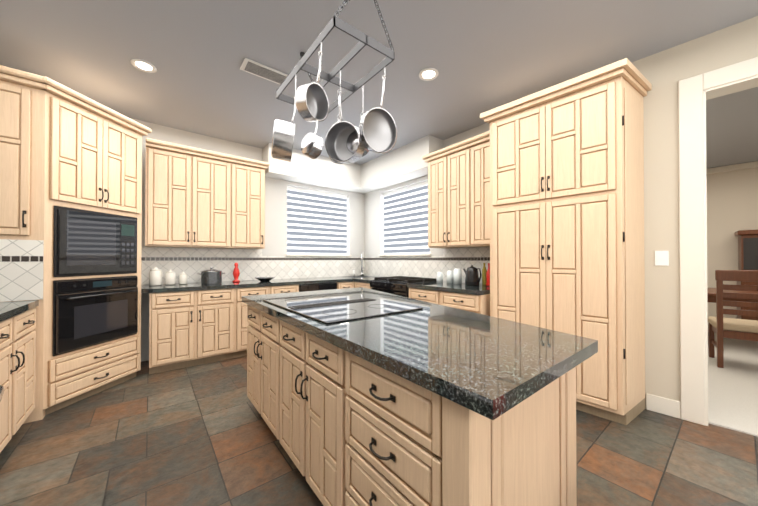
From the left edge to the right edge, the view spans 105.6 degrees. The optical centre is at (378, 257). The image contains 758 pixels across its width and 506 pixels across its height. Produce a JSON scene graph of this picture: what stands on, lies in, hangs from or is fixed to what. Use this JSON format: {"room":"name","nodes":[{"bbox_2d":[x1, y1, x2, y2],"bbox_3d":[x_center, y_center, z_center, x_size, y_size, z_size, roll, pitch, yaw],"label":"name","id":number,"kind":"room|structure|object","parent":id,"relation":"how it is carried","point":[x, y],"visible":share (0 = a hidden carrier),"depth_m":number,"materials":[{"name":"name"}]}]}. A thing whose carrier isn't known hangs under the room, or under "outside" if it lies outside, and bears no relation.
{"room":"kitchen","nodes":[
{"label":"kitchen","id":0,"kind":"room"},
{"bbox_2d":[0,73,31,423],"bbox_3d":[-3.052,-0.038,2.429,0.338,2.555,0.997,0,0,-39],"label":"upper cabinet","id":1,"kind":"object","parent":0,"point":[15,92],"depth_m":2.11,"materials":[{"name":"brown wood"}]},
{"bbox_2d":[130,118,363,361],"bbox_3d":[-2.079,-0.189,4.142,4.780,2.880,0.150,0,0,-39],"label":"wall","id":2,"kind":"structure","parent":0,"point":[275,217],"depth_m":4.36,"materials":[{"name":"grey paint"}]},
{"bbox_2d":[145,142,236,248],"bbox_3d":[-2.341,-0.695,3.614,0.915,1.145,0.348,0,0,-39],"label":"upper cabinet","id":3,"kind":"object","parent":2,"relation":"attached to","point":[198,198],"depth_m":3.45,"materials":[{"name":"brown wood"}]},
{"bbox_2d":[237,158,264,248],"bbox_3d":[-1.876,-0.692,3.984,0.484,1.145,0.348,0,0,-39],"label":"upper cabinet","id":4,"kind":"object","parent":2,"relation":"attached to","point":[250,175],"depth_m":3.88,"materials":[{"name":"brown wood"}]},
{"bbox_2d":[141,247,364,284],"bbox_3d":[-1.764,0.111,4.286,3.801,0.450,0.007,0,0,-39],"label":"tile backsplash","id":5,"kind":"structure","parent":2,"relation":"attached to","point":[193,262],"depth_m":4.12,"materials":[{"name":"white tile"}]},
{"bbox_2d":[285,254,350,256],"bbox_3d":[-1.020,-0.029,4.931,1.220,0.030,0.135,0,0,-39],"label":"trim","id":6,"kind":"structure","parent":2,"relation":"attached to","point":[350,255],"depth_m":4.76,"materials":[{"name":"beige paint"}]},
{"bbox_2d":[287,181,429,254],"bbox_3d":[-0.346,-0.597,4.454,1.605,1.096,1.745,0,0,-39],"label":"window blind","id":7,"kind":"object","parent":2,"relation":"attached to","point":[317,222],"visible":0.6,"depth_m":4.83,"materials":[{"name":"white plastic"}]},
{"bbox_2d":[262,143,372,193],"bbox_3d":[-0.920,-1.413,4.783,1.880,0.417,0.297,0,0,-39],"label":"soffit","id":8,"kind":"structure","parent":0,"point":[321,171],"depth_m":4.56,"materials":[{"name":"grey paint"}]},
{"bbox_2d":[0,356,757,505],"bbox_3d":[2.526,1.270,2.533,9.990,0.060,8.390,0,0,-39],"label":"floor","id":9,"kind":"structure","parent":0,"point":[200,435],"depth_m":1.78,"materials":[{"name":"tile"}]},
{"bbox_2d":[0,385,4,401],"bbox_3d":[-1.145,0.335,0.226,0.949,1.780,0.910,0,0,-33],"label":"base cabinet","id":10,"kind":"object","parent":9,"relation":"on","point":[2,390],"visible":1,"depth_m":0.76,"materials":[{"name":"brown wood"}]},
{"bbox_2d":[0,308,35,452],"bbox_3d":[-2.530,0.800,1.608,0.619,0.868,0.946,0,0,-39],"label":"base cabinet","id":11,"kind":"object","parent":9,"relation":"on","point":[17,361],"visible":1,"depth_m":1.82,"materials":[{"name":"brown wood"}]},
{"bbox_2d":[0,300,38,321],"bbox_3d":[-2.232,0.340,1.244,0.627,0.044,1.892,0,0,-39],"label":"countertop","id":12,"kind":"structure","parent":11,"relation":"on","point":[10,309],"depth_m":1.89,"materials":[{"name":"stone"}]},
{"bbox_2d":[28,81,143,422],"bbox_3d":[-2.671,-0.036,2.732,0.637,2.555,0.997,0,0,-39],"label":"tall cabinet","id":13,"kind":"object","parent":9,"relation":"on","point":[71,178],"depth_m":2.45,"materials":[{"name":"brown wood"}]},
{"bbox_2d":[0,239,43,301],"bbox_3d":[-2.817,0.096,1.997,0.647,0.450,0.007,0,0,-39],"label":"backsplash","id":14,"kind":"structure","parent":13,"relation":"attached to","point":[21,270],"depth_m":2.13,"materials":[{"name":"tile"}]},
{"bbox_2d":[149,288,240,373],"bbox_3d":[-2.234,0.813,3.504,0.880,0.868,0.639,0,0,-39],"label":"base cabinet","id":15,"kind":"object","parent":9,"relation":"on","point":[191,328],"depth_m":3.23,"materials":[{"name":"brown wood"}]},
{"bbox_2d":[141,275,489,294],"bbox_3d":[-0.877,0.352,3.162,3.811,0.044,2.869,0,0,-39],"label":"countertop","id":16,"kind":"structure","parent":15,"relation":"on","point":[480,289],"depth_m":3.50,"materials":[{"name":"stone"}]},
{"bbox_2d":[149,267,161,285],"bbox_3d":[-2.599,0.222,3.348,0.119,0.215,0.119,0,-1,42],"label":"canister","id":17,"kind":"object","parent":16,"relation":"on","point":[155,276],"depth_m":3.31,"materials":[{"name":"white ceramic"}]},
{"bbox_2d":[165,269,175,284],"bbox_3d":[-2.502,0.238,3.450,0.103,0.185,0.103,0,-1,42],"label":"canister","id":18,"kind":"object","parent":16,"relation":"on","point":[170,276],"depth_m":3.42,"materials":[{"name":"white ceramic"}]},
{"bbox_2d":[179,271,187,283],"bbox_3d":[-2.412,0.254,3.547,0.089,0.155,0.089,0,-1,42],"label":"canister","id":19,"kind":"object","parent":16,"relation":"on","point":[183,277],"depth_m":3.52,"materials":[{"name":"white ceramic"}]},
{"bbox_2d":[197,267,224,283],"bbox_3d":[-2.123,0.229,3.650,0.308,0.205,0.240,0,0,-39],"label":"stock pot","id":20,"kind":"object","parent":16,"relation":"on","point":[211,276],"visible":0.98,"depth_m":3.56,"materials":[{"name":"silver metal"}]},
{"bbox_2d":[233,263,239,281],"bbox_3d":[-1.926,0.203,3.884,0.090,0.260,0.090,0,0,-39],"label":"figurine","id":21,"kind":"object","parent":16,"relation":"on","point":[236,272],"visible":1,"depth_m":3.86,"materials":[{"name":"red plastic"}]},
{"bbox_2d":[255,277,274,281],"bbox_3d":[-1.585,0.308,4.001,0.270,0.052,0.270,0,0,-39],"label":"bowl","id":22,"kind":"object","parent":16,"relation":"on","point":[263,279],"visible":1,"depth_m":3.94,"materials":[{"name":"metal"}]},
{"bbox_2d":[352,252,365,275],"bbox_3d":[-0.320,0.125,5.241,0.266,0.434,0.223,0,0,-39],"label":"faucet","id":23,"kind":"object","parent":16,"relation":"on","point":[353,273],"visible":1,"depth_m":5.24,"materials":[{"name":"silver metal"}]},
{"bbox_2d":[437,272,442,282],"bbox_3d":[0.791,0.262,3.746,0.080,0.140,0.079,0,0,-39],"label":"glass jar","id":24,"kind":"object","parent":16,"relation":"on","point":[439,274],"depth_m":3.71,"materials":[{"name":"white"}]},
{"bbox_2d":[447,270,449,282],"bbox_3d":[0.912,0.252,3.690,0.090,0.160,0.089,0,0,-39],"label":"glass jar","id":25,"kind":"object","parent":16,"relation":"on","point":[448,272],"depth_m":3.66,"materials":[{"name":"white"}]},
{"bbox_2d":[450,268,461,283],"bbox_3d":[0.969,0.236,3.556,0.100,0.190,0.098,0,0,-39],"label":"glass jar","id":26,"kind":"object","parent":16,"relation":"on","point":[454,276],"depth_m":3.53,"materials":[{"name":"white"}]},
{"bbox_2d":[463,265,481,285],"bbox_3d":[1.090,0.210,3.371,0.160,0.240,0.248,0,0,-39],"label":"kettle","id":27,"kind":"object","parent":16,"relation":"on","point":[472,278],"visible":1,"depth_m":3.31,"materials":[{"name":"black metal"}]},
{"bbox_2d":[482,263,483,284],"bbox_3d":[1.242,0.200,3.390,0.055,0.260,0.055,0,-1,39],"label":"bottle","id":28,"kind":"object","parent":16,"relation":"on","point":[483,263],"depth_m":3.38,"materials":[{"name":"yellow glass"}]},
{"bbox_2d":[484,263,489,285],"bbox_3d":[1.259,0.199,3.288,0.063,0.260,0.063,0,-1,39],"label":"bottle","id":29,"kind":"object","parent":16,"relation":"on","point":[485,277],"depth_m":3.28,"materials":[{"name":"red glass"}]},
{"bbox_2d":[241,285,298,356],"bbox_3d":[-1.644,0.816,3.973,0.877,0.868,0.639,0,0,-39],"label":"base cabinet","id":30,"kind":"object","parent":9,"relation":"on","point":[249,291],"depth_m":3.61,"materials":[{"name":"brown wood"}]},
{"bbox_2d":[299,282,336,291],"bbox_3d":[-0.887,0.819,4.213,0.594,0.866,0.164,0,0,-39],"label":"dishwasher","id":31,"kind":"object","parent":9,"relation":"on","point":[315,287],"visible":0.19,"depth_m":4.16,"materials":[{"name":"black metal"}]},
{"bbox_2d":[336,281,353,288],"bbox_3d":[-0.707,0.821,4.720,0.307,0.868,0.639,0,0,-39],"label":"base cabinet","id":32,"kind":"object","parent":9,"relation":"on","point":[340,285],"depth_m":4.45,"materials":[{"name":"brown wood"}]},
{"bbox_2d":[354,282,371,288],"bbox_3d":[-0.009,0.820,4.591,0.669,0.868,0.477,0,0,-39],"label":"base cabinet","id":33,"kind":"object","parent":9,"relation":"on","point":[356,284],"depth_m":4.38,"materials":[{"name":"brown wood"}]},
{"bbox_2d":[370,276,436,297],"bbox_3d":[0.351,0.763,4.083,0.739,0.936,0.754,0,0,-39],"label":"range","id":34,"kind":"object","parent":9,"relation":"on","point":[395,285],"visible":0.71,"depth_m":3.88,"materials":[{"name":"black metal"}]},
{"bbox_2d":[247,304,576,505],"bbox_3d":[0.002,0.802,1.881,1.198,0.868,2.140,0,0,-39],"label":"kitchen island","id":35,"kind":"object","parent":9,"relation":"on","point":[347,428],"visible":0.69,"depth_m":1.01,"materials":[{"name":"brown wood"}]},
{"bbox_2d":[242,287,597,419],"bbox_3d":[0.032,0.344,1.895,1.235,0.044,2.250,0,0,-39],"label":"island countertop","id":36,"kind":"structure","parent":35,"relation":"on","point":[491,368],"depth_m":1.02,"materials":[{"name":"stone"}]},
{"bbox_2d":[263,293,422,323],"bbox_3d":[-0.293,0.314,1.949,0.665,0.015,0.980,0,0,-39],"label":"cooktop","id":37,"kind":"object","parent":36,"relation":"in","point":[332,308],"visible":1,"depth_m":1.78,"materials":[{"name":"black glass"}]},
{"bbox_2d":[409,288,437,303],"bbox_3d":[0.774,0.814,3.608,0.669,0.868,0.504,0,0,-39],"label":"base cabinet","id":38,"kind":"object","parent":9,"relation":"on","point":[431,296],"depth_m":3.38,"materials":[{"name":"brown wood"}]},
{"bbox_2d":[438,291,489,315],"bbox_3d":[1.089,0.811,3.213,0.669,0.868,0.505,0,0,-39],"label":"base cabinet","id":39,"kind":"object","parent":9,"relation":"on","point":[479,304],"depth_m":2.93,"materials":[{"name":"brown wood"}]},
{"bbox_2d":[480,58,651,424],"bbox_3d":[1.598,-0.080,2.562,0.551,2.640,1.195,0,-1,-44],"label":"pantry cabinet","id":40,"kind":"object","parent":9,"relation":"on","point":[567,206],"visible":0.92,"depth_m":2.28,"materials":[{"name":"brown wood"}]},
{"bbox_2d":[0,0,757,168],"bbox_3d":[2.526,-1.690,2.553,9.990,0.100,8.390,0,0,-39],"label":"ceiling","id":41,"kind":"structure","parent":0,"point":[481,56],"depth_m":2.31,"materials":[{"name":"grey paint"}]},
{"bbox_2d":[130,59,156,72],"bbox_3d":[-2.010,-1.635,2.461,0.175,0.010,0.175,0,0,27],"label":"recessed light","id":42,"kind":"object","parent":41,"relation":"in","point":[140,64],"depth_m":2.45,"materials":[{"name":"white plastic"}]},
{"bbox_2d":[240,58,287,84],"bbox_3d":[-0.997,-1.631,2.553,0.400,0.012,0.180,0,0,-39],"label":"ceiling vent","id":43,"kind":"object","parent":41,"relation":"in","point":[261,71],"visible":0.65,"depth_m":2.52,"materials":[{"name":"white plastic"}]},
{"bbox_2d":[271,0,396,163],"bbox_3d":[-0.353,-1.133,1.963,0.718,1.014,0.912,0,0,-39],"label":"pot rack","id":44,"kind":"object","parent":41,"relation":"hanging from","point":[346,142],"visible":1,"depth_m":1.86,"materials":[{"name":"grey metal"}]},
{"bbox_2d":[419,68,438,80],"bbox_3d":[0.443,-1.634,2.575,0.175,0.010,0.175,0,-1,-45],"label":"recessed light","id":45,"kind":"object","parent":41,"relation":"in","point":[427,74],"depth_m":2.57,"materials":[{"name":"white plastic"}]},
{"bbox_2d":[362,135,442,190],"bbox_3d":[0.293,-1.415,4.524,0.297,0.417,1.560,0,0,-39],"label":"soffit","id":46,"kind":"structure","parent":0,"point":[404,163],"depth_m":4.31,"materials":[{"name":"grey paint"}]},
{"bbox_2d":[364,16,757,408],"bbox_3d":[2.437,-0.200,2.495,0.554,2.880,8.067,0,-1,-44],"label":"wall","id":47,"kind":"structure","parent":0,"point":[664,72],"depth_m":2.28,"materials":[{"name":"beige paint"}]},
{"bbox_2d":[378,254,430,255],"bbox_3d":[0.409,-0.030,4.665,0.135,0.030,1.210,0,0,-39],"label":"trim","id":48,"kind":"structure","parent":47,"relation":"attached to","point":[391,254],"depth_m":4.51,"materials":[{"name":"beige paint"}]},
{"bbox_2d":[365,247,489,283],"bbox_3d":[0.547,0.112,4.429,0.007,0.450,2.610,0,0,-39],"label":"tile backsplash","id":49,"kind":"structure","parent":47,"relation":"attached to","point":[461,258],"depth_m":4.17,"materials":[{"name":"white tile"}]},
{"bbox_2d":[422,131,489,247],"bbox_3d":[1.033,-0.728,3.510,0.399,1.210,1.022,0,0,-39],"label":"upper cabinet","id":50,"kind":"object","parent":47,"relation":"attached to","point":[458,194],"visible":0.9,"depth_m":3.37,"materials":[{"name":"brown wood"}]},
{"bbox_2d":[655,251,668,265],"bbox_3d":[2.245,0.009,2.286,0.013,0.120,0.080,0,0,-39],"label":"switch plate","id":51,"kind":"object","parent":47,"relation":"attached to","point":[661,258],"visible":1,"depth_m":2.28,"materials":[{"name":"white plastic"}]},
{"bbox_2d":[646,57,757,425],"bbox_3d":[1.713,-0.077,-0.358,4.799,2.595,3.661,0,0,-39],"label":"door frame","id":52,"kind":"structure","parent":47,"relation":"attached to","point":[696,92],"depth_m":2.15,"materials":[{"name":"beige paint"}]},
{"bbox_2d":[706,167,757,318],"bbox_3d":[6.893,-0.186,4.499,0.559,2.880,3.480,0,0,-39],"label":"wall","id":53,"kind":"structure","parent":0,"point":[732,202],"depth_m":5.03,"materials":[{"name":"beige paint"}]},
{"bbox_2d":[706,161,757,174],"bbox_3d":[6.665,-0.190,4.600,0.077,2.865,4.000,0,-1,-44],"label":"crown molding","id":54,"kind":"structure","parent":53,"relation":"attached to","point":[741,166],"depth_m":5.04,"materials":[{"name":"beige paint"}]},
{"bbox_2d":[708,332,757,436],"bbox_3d":[4.984,1.237,2.959,4.768,0.012,4.000,0,-1,-44],"label":"floor","id":55,"kind":"structure","parent":0,"point":[733,394],"depth_m":2.71,"materials":[{"name":"beige carpet"}]},
{"bbox_2d":[707,288,757,302],"bbox_3d":[5.460,0.859,3.668,1.100,0.753,2.150,0,-1,-44],"label":"dining table","id":56,"kind":"object","parent":55,"relation":"on","point":[711,294],"depth_m":3.94,"materials":[{"name":"brown wood"}]},
{"bbox_2d":[708,270,757,367],"bbox_3d":[4.128,0.688,3.247,0.500,1.090,0.500,0,-1,41],"label":"dining chair","id":57,"kind":"object","parent":55,"relation":"on","point":[720,326],"visible":0.98,"depth_m":3.17,"materials":[{"name":"brown wood"}]},
{"bbox_2d":[735,230,757,320],"bbox_3d":[6.567,0.397,4.361,0.490,1.688,1.440,0,-1,-44],"label":"hutch","id":58,"kind":"object","parent":55,"relation":"on","point":[747,249],"visible":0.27,"depth_m":4.71,"materials":[{"name":"brown wood"}]}
]}

